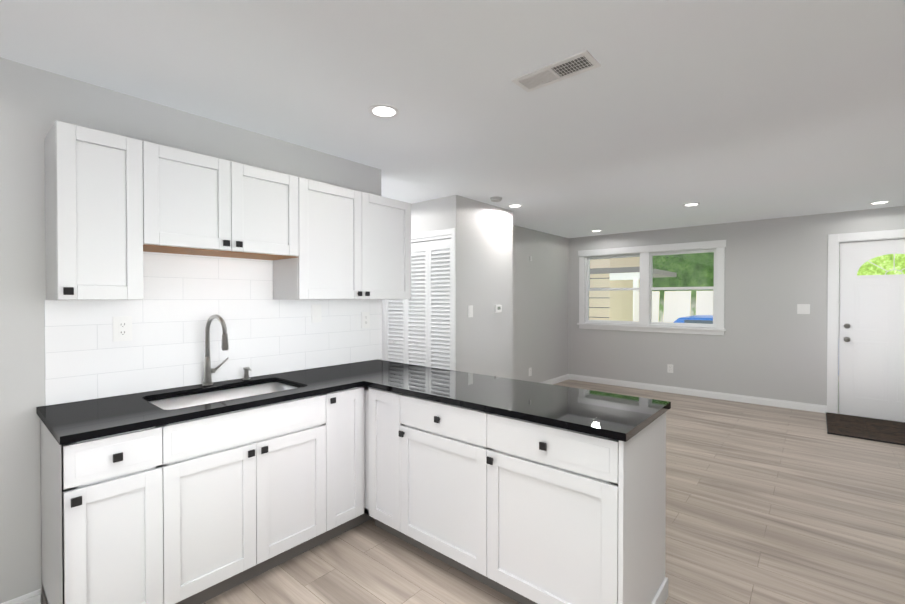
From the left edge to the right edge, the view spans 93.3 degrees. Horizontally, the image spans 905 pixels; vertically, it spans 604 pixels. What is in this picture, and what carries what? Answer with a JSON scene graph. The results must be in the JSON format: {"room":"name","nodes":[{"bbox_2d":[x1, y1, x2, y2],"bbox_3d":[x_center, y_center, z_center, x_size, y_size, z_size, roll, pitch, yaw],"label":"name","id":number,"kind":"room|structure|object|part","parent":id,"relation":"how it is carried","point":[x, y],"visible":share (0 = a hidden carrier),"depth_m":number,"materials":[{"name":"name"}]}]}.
{"room":"kitchen","nodes":[
{"label":"kitchen","id":0,"kind":"room"},
{"bbox_2d":[0,57,381,603],"bbox_3d":[-2.309,0.176,1.495,0.120,2.440,5.220,0,1,40],"label":"wall","id":1,"kind":"structure","parent":0,"point":[36,104],"depth_m":1.91,"materials":[{"name":"grey paint"}]},
{"bbox_2d":[1,589,40,603],"bbox_3d":[-2.905,1.356,0.703,0.014,0.095,3.225,0,1,40],"label":"baseboard","id":2,"kind":"structure","parent":1,"relation":"attached to","point":[33,597],"depth_m":1.90,"materials":[{"name":"white paint"}]},
{"bbox_2d":[45,121,164,299],"bbox_3d":[-1.609,-0.374,1.966,0.324,0.730,0.354,0,1,40],"label":"upper cabinet","id":3,"kind":"object","parent":1,"relation":"attached to","point":[116,206],"depth_m":1.85,"materials":[{"name":"white paint"}]},
{"bbox_2d":[44,251,381,405],"bbox_3d":[-1.210,0.097,2.686,0.008,0.734,1.970,0,1,40],"label":"tile backsplash","id":4,"kind":"structure","parent":1,"relation":"attached to","point":[180,303],"depth_m":2.39,"materials":[{"name":"white tile"}]},
{"bbox_2d":[113,316,131,341],"bbox_3d":[-1.658,0.135,2.147,0.008,0.124,0.078,0,1,40],"label":"outlet","id":5,"kind":"object","parent":4,"relation":"attached to","point":[122,328],"visible":1,"depth_m":2.15,"materials":[{"name":"white plastic"}]},
{"bbox_2d":[311,305,321,322],"bbox_3d":[-0.948,0.082,2.978,0.011,0.124,0.078,0,1,40],"label":"outlet","id":6,"kind":"object","parent":4,"relation":"attached to","point":[316,314],"visible":1,"depth_m":2.97,"materials":[{"name":"white plastic"}]},
{"bbox_2d":[361,312,369,327],"bbox_3d":[-0.671,0.138,3.305,0.008,0.124,0.078,0,1,40],"label":"outlet","id":7,"kind":"object","parent":4,"relation":"attached to","point":[365,319],"visible":1,"depth_m":3.30,"materials":[{"name":"white plastic"}]},
{"bbox_2d":[165,146,300,260],"bbox_3d":[-1.284,-0.505,2.346,0.324,0.475,0.769,0,1,40],"label":"upper cabinet","id":8,"kind":"object","parent":1,"relation":"attached to","point":[214,206],"depth_m":2.24,"materials":[{"name":"white paint"}]},
{"bbox_2d":[273,178,410,299],"bbox_3d":[-0.756,-0.383,2.968,0.324,0.730,0.984,0,1,40],"label":"upper cabinet","id":9,"kind":"object","parent":1,"relation":"attached to","point":[355,244],"depth_m":2.81,"materials":[{"name":"white paint"}]},
{"bbox_2d":[411,196,452,239],"bbox_3d":[-0.901,0.141,5.156,2.475,2.440,0.120,0,1,40],"label":"wall","id":10,"kind":"structure","parent":0,"point":[432,215],"depth_m":4.48,"materials":[{"name":"grey paint"}]},
{"bbox_2d":[382,238,450,369],"bbox_3d":[-0.520,0.349,4.784,1.380,2.000,0.071,0,1,40],"label":"bifold closet door","id":11,"kind":"structure","parent":10,"relation":"in","point":[416,328],"depth_m":4.60,"materials":[{"name":"white paint"}]},
{"bbox_2d":[411,228,455,370],"bbox_3d":[-0.506,0.309,4.810,1.508,2.110,0.136,0,1,40],"label":"door frame","id":12,"kind":"structure","parent":10,"relation":"attached to","point":[439,234],"depth_m":4.29,"materials":[{"name":"white paint"}]},
{"bbox_2d":[0,0,904,237],"bbox_3d":[-0.099,-1.096,2.674,7.300,0.080,10.300,0,1,40],"label":"ceiling","id":13,"kind":"structure","parent":0,"point":[724,111],"depth_m":2.11,"materials":[{"name":"white paint"}]},
{"bbox_2d":[368,104,398,117],"bbox_3d":[-0.378,-1.050,2.355,0.170,0.004,0.170,0,1,40],"label":"recessed light","id":14,"kind":"object","parent":13,"relation":"in","point":[383,111],"visible":1,"depth_m":2.35,"materials":[{"name":"white paint"}]},
{"bbox_2d":[490,197,501,201],"bbox_3d":[0.451,-1.054,4.399,0.124,0.035,0.124,0,1,40],"label":"smoke detector","id":15,"kind":"object","parent":13,"relation":"attached to","point":[496,199],"visible":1,"depth_m":4.37,"materials":[{"name":"grey plastic"}]},
{"bbox_2d":[508,204,522,207],"bbox_3d":[0.698,-1.074,4.767,0.170,0.004,0.170,0,1,40],"label":"recessed light","id":16,"kind":"object","parent":13,"relation":"in","point":[515,205],"visible":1,"depth_m":4.74,"materials":[{"name":"white paint"}]},
{"bbox_2d":[511,50,600,91],"bbox_3d":[0.466,-1.044,1.950,0.370,0.008,0.150,0,1,40],"label":"ceiling vent","id":17,"kind":"object","parent":13,"relation":"in","point":[573,65],"visible":1,"depth_m":1.94,"materials":[{"name":"white metal"}]},
{"bbox_2d":[683,203,699,205],"bbox_3d":[2.632,-1.073,4.709,0.170,0.004,0.170,0,1,40],"label":"recessed light","id":18,"kind":"object","parent":13,"relation":"in","point":[692,204],"visible":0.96,"depth_m":4.69,"materials":[{"name":"white paint"}]},
{"bbox_2d":[869,201,890,204],"bbox_3d":[4.612,-1.072,4.612,0.170,0.004,0.170,0,1,40],"label":"recessed light","id":19,"kind":"object","parent":13,"relation":"in","point":[878,202],"visible":0.96,"depth_m":4.59,"materials":[{"name":"white paint"}]},
{"bbox_2d":[453,195,512,378],"bbox_3d":[0.359,0.145,4.693,0.045,2.440,1.050,0,1,40],"label":"wall","id":20,"kind":"structure","parent":0,"point":[484,275],"depth_m":4.63,"materials":[{"name":"grey paint"}]},
{"bbox_2d":[468,305,472,316],"bbox_3d":[0.189,0.097,4.449,0.011,0.124,0.078,0,1,40],"label":"light switch","id":21,"kind":"object","parent":20,"relation":"attached to","point":[470,310],"visible":1,"depth_m":4.44,"materials":[{"name":"white plastic"}]},
{"bbox_2d":[494,304,501,312],"bbox_3d":[0.516,0.074,4.821,0.026,0.090,0.120,0,1,40],"label":"thermostat","id":22,"kind":"object","parent":20,"relation":"attached to","point":[497,308],"visible":0.98,"depth_m":4.80,"materials":[{"name":"white plastic"}]},
{"bbox_2d":[513,225,568,382],"bbox_3d":[1.118,0.128,6.444,0.120,2.440,2.840,0,1,40],"label":"wall","id":23,"kind":"structure","parent":0,"point":[540,313],"depth_m":6.63,"materials":[{"name":"grey paint"}]},
{"bbox_2d":[540,374,568,384],"bbox_3d":[1.165,1.301,6.406,0.014,0.095,2.586,0,1,40],"label":"baseboard","id":24,"kind":"structure","parent":23,"relation":"attached to","point":[558,379],"depth_m":7.06,"materials":[{"name":"white paint"}]},
{"bbox_2d":[202,379,904,603],"bbox_3d":[-0.099,1.424,2.698,7.300,0.080,10.300,0,1,40],"label":"floor","id":25,"kind":"structure","parent":0,"point":[765,504],"depth_m":2.55,"materials":[{"name":"wood"}]},
{"bbox_2d":[40,419,187,603],"bbox_3d":[-1.510,0.948,1.875,0.609,0.888,0.369,0,1,40],"label":"base cabinet","id":26,"kind":"object","parent":25,"relation":"on","point":[112,506],"depth_m":1.69,"materials":[{"name":"white paint"}]},
{"bbox_2d":[184,391,339,603],"bbox_3d":[-1.179,0.944,2.263,0.609,0.888,0.897,0,1,40],"label":"base cabinet","id":27,"kind":"object","parent":25,"relation":"on","point":[199,510],"depth_m":2.07,"materials":[{"name":"white paint"}]},
{"bbox_2d":[36,359,670,444],"bbox_3d":[-0.420,0.486,1.968,2.145,0.030,1.954,0,1,40],"label":"countertop","id":28,"kind":"structure","parent":27,"relation":"on","point":[624,418],"depth_m":2.04,"materials":[{"name":"black stone"}]},
{"bbox_2d":[202,314,228,385],"bbox_3d":[-1.290,0.267,2.381,0.220,0.399,0.133,0,1,40],"label":"gooseneck faucet","id":29,"kind":"object","parent":28,"relation":"on","point":[207,379],"visible":0.98,"depth_m":2.39,"materials":[{"name":"silver metal"}]},
{"bbox_2d":[148,382,297,409],"bbox_3d":[-1.171,0.636,2.253,0.465,0.274,0.760,0,1,40],"label":"sink","id":30,"kind":"object","parent":28,"relation":"in","point":[203,398],"visible":0.08,"depth_m":2.40,"materials":[{"name":"white metal"}]},
{"bbox_2d":[243,367,251,379],"bbox_3d":[-1.225,0.428,2.557,0.082,0.074,0.042,0,1,40],"label":"soap dispenser","id":31,"kind":"object","parent":28,"relation":"on","point":[246,372],"visible":0.96,"depth_m":2.56,"materials":[{"name":"grey metal"}]},
{"bbox_2d":[340,386,363,533],"bbox_3d":[-0.857,0.941,2.641,0.609,0.888,0.343,0,1,40],"label":"base cabinet","id":32,"kind":"object","parent":25,"relation":"on","point":[351,400],"depth_m":2.51,"materials":[{"name":"white paint"}]},
{"bbox_2d":[364,386,407,542],"bbox_3d":[-0.181,0.941,2.647,0.331,0.888,0.586,0,1,40],"label":"base cabinet","id":33,"kind":"object","parent":25,"relation":"on","point":[385,412],"depth_m":2.45,"materials":[{"name":"white paint"}]},
{"bbox_2d":[408,396,471,576],"bbox_3d":[0.123,0.943,2.388,0.712,0.888,0.586,0,1,40],"label":"base cabinet","id":34,"kind":"object","parent":25,"relation":"on","point":[439,434],"depth_m":2.17,"materials":[{"name":"white paint"}]},
{"bbox_2d":[472,409,667,603],"bbox_3d":[0.559,0.947,2.017,0.681,0.888,0.586,0,1,40],"label":"base cabinet","id":35,"kind":"object","parent":25,"relation":"on","point":[560,515],"depth_m":1.78,"materials":[{"name":"white paint"}]},
{"bbox_2d":[826,412,904,445],"bbox_3d":[4.713,1.359,4.406,1.289,0.016,1.028,0,1,40],"label":"flooring","id":36,"kind":"structure","parent":25,"relation":"on","point":[881,430],"depth_m":4.56,"materials":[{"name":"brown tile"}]},
{"bbox_2d":[568,206,904,405],"bbox_3d":[3.911,0.134,5.852,4.900,2.440,0.120,0,1,40],"label":"wall","id":37,"kind":"structure","parent":0,"point":[771,343],"depth_m":5.71,"materials":[{"name":"grey paint"}]},
{"bbox_2d":[577,240,725,335],"bbox_3d":[2.983,-0.204,6.609,2.140,1.320,0.165,0,1,40],"label":"living room window","id":38,"kind":"structure","parent":37,"relation":"in","point":[646,254],"depth_m":6.54,"materials":[{"name":"white paint"}]},
{"bbox_3d":[3.002,-0.204,6.632,1.816,1.016,0.039,0,1,40],"label":"glass","id":39,"kind":"part","parent":38,"relation":"part of","materials":[{"name":"clear glass"}]},
{"bbox_2d":[667,364,672,372],"bbox_3d":[3.237,0.989,6.349,0.078,0.124,0.008,0,1,40],"label":"outlet","id":40,"kind":"object","parent":37,"relation":"attached to","point":[669,368],"visible":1,"depth_m":6.35,"materials":[{"name":"white plastic"}]},
{"bbox_2d":[568,374,826,412],"bbox_3d":[3.285,1.302,6.308,3.370,0.095,0.014,0,1,40],"label":"baseboard","id":41,"kind":"structure","parent":37,"relation":"attached to","point":[754,400],"depth_m":6.02,"materials":[{"name":"white paint"}]},
{"bbox_2d":[797,304,809,313],"bbox_3d":[4.397,0.089,5.351,0.124,0.124,0.011,0,1,40],"label":"light switch","id":42,"kind":"object","parent":37,"relation":"attached to","point":[803,308],"visible":1,"depth_m":5.35,"materials":[{"name":"white plastic"}]},
{"bbox_2d":[827,229,904,413],"bbox_3d":[5.035,0.273,4.883,1.130,2.180,0.138,0,1,40],"label":"door frame","id":43,"kind":"structure","parent":37,"relation":"attached to","point":[834,240],"depth_m":5.15,"materials":[{"name":"white paint"}]},
{"bbox_2d":[838,239,904,421],"bbox_3d":[5.006,0.327,4.849,0.918,2.071,0.116,0,1,40],"label":"entry door","id":44,"kind":"structure","parent":37,"relation":"in","point":[872,314],"depth_m":4.96,"materials":[{"name":"white paint"}]},
{"bbox_3d":[5.006,0.811,4.854,0.918,1.104,0.116,0,1,40],"label":"entry door hardware","id":45,"kind":"part","parent":44,"relation":"part of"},
{"label":"outside","id":46,"kind":"structure","parent":0,"visible":0},
{"bbox_3d":[5.009,1.724,11.552,30.000,0.050,9.800,0,1,40],"label":"lawn","id":47,"kind":"structure","parent":46,"visible":0},
{"bbox_2d":[589,257,676,320],"bbox_3d":[3.948,-0.844,15.912,7.100,5.000,3.900,0,1,40],"label":"neighbouring house","id":48,"kind":"structure","parent":47,"relation":"on","point":[619,273],"depth_m":13.19,"materials":[{"name":"beige"}]},
{"bbox_2d":[634,291,838,381],"bbox_3d":[6.300,0.711,10.745,7.000,1.990,0.260,0,1,40],"label":"fence panels","id":49,"kind":"object","parent":47,"relation":"on","point":[671,296],"depth_m":11.09,"materials":[{"name":"beige wood"}]},
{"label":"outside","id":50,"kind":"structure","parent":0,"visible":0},
{"bbox_2d":[653,252,839,321],"bbox_3d":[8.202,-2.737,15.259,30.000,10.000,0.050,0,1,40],"label":"tree","id":51,"kind":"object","parent":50,"point":[708,277],"depth_m":15.15,"materials":[{"name":"green plant"}]},
{"bbox_2d":[673,315,838,375],"bbox_3d":[5.957,0.876,9.226,4.250,1.150,1.740,0,1,40],"label":"car","id":52,"kind":"object","parent":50,"point":[690,319],"depth_m":8.95,"materials":[{"name":"blue car paint"}]}
]}

